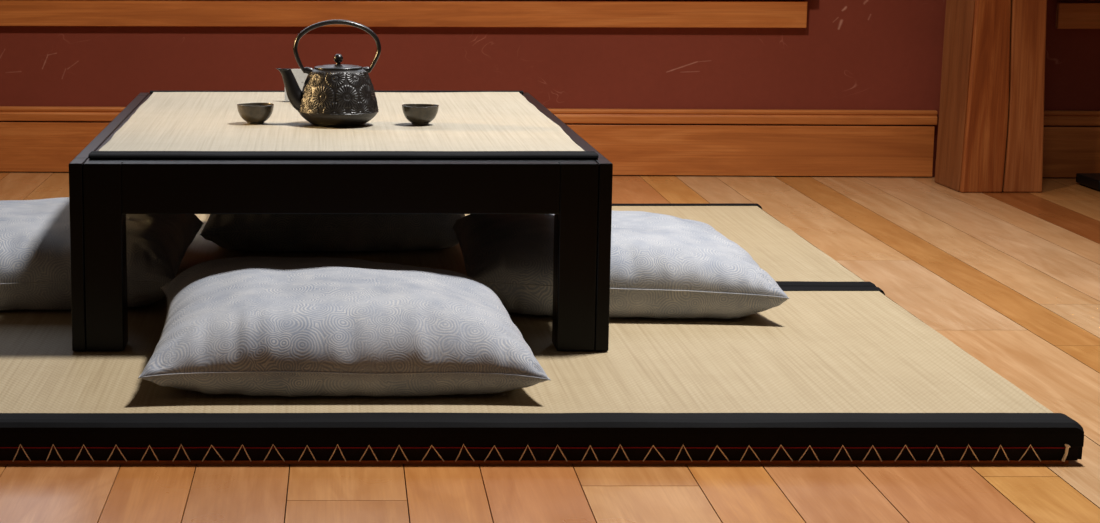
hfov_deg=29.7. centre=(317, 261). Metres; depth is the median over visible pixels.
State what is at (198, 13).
trim
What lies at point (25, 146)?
baseboard
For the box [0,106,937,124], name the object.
trim
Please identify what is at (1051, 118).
trim
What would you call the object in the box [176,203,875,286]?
mat
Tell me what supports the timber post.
on the floor
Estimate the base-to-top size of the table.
0.263 m
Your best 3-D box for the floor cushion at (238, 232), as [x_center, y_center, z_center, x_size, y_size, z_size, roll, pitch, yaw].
[0.035,-0.117,3.905,0.492,0.129,0.526,0,10,0]
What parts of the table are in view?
leg, rail, rail, leg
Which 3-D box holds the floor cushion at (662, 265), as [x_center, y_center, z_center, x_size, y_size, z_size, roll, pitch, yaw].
[0.458,-0.010,3.283,0.487,0.125,0.538,0,10,1]
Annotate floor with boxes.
[0,172,1099,522]
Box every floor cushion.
[0,197,203,310]
[138,256,550,396]
[200,214,464,251]
[452,210,788,318]
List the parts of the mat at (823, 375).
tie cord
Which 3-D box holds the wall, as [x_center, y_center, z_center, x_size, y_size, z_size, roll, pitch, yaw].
[0.302,-1.506,5.082,5.000,2.620,0.120,0,10,3]
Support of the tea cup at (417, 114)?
on the mat at (169, 124)
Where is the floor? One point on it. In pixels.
(1012, 280)
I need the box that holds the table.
[69,93,612,350]
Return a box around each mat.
[0,287,1083,463]
[88,90,597,158]
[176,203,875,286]
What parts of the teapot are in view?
spout, handle, lid, knob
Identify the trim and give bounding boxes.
[0,0,806,27]
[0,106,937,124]
[1044,111,1099,125]
[1055,3,1099,28]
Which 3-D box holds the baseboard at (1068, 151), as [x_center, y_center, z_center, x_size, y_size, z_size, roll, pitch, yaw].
[2.212,-0.273,5.131,0.970,0.128,0.022,0,10,3]
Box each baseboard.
[0,121,934,176]
[1042,126,1099,177]
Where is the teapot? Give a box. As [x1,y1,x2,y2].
[276,20,380,125]
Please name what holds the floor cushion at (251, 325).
on the mat at (823, 375)
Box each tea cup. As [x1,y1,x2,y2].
[237,103,273,123]
[402,104,438,124]
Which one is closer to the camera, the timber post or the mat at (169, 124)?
the mat at (169, 124)
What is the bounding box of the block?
[1076,173,1099,190]
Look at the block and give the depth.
4.97 m
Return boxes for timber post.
[935,0,1046,192]
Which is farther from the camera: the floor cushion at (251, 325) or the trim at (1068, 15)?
the trim at (1068, 15)
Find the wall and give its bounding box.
[0,0,1099,177]
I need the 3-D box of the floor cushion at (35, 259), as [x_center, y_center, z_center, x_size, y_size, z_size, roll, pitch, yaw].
[-0.458,-0.027,3.372,0.510,0.129,0.562,0,10,0]
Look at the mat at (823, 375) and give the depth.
2.54 m
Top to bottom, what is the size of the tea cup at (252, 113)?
0.031 m

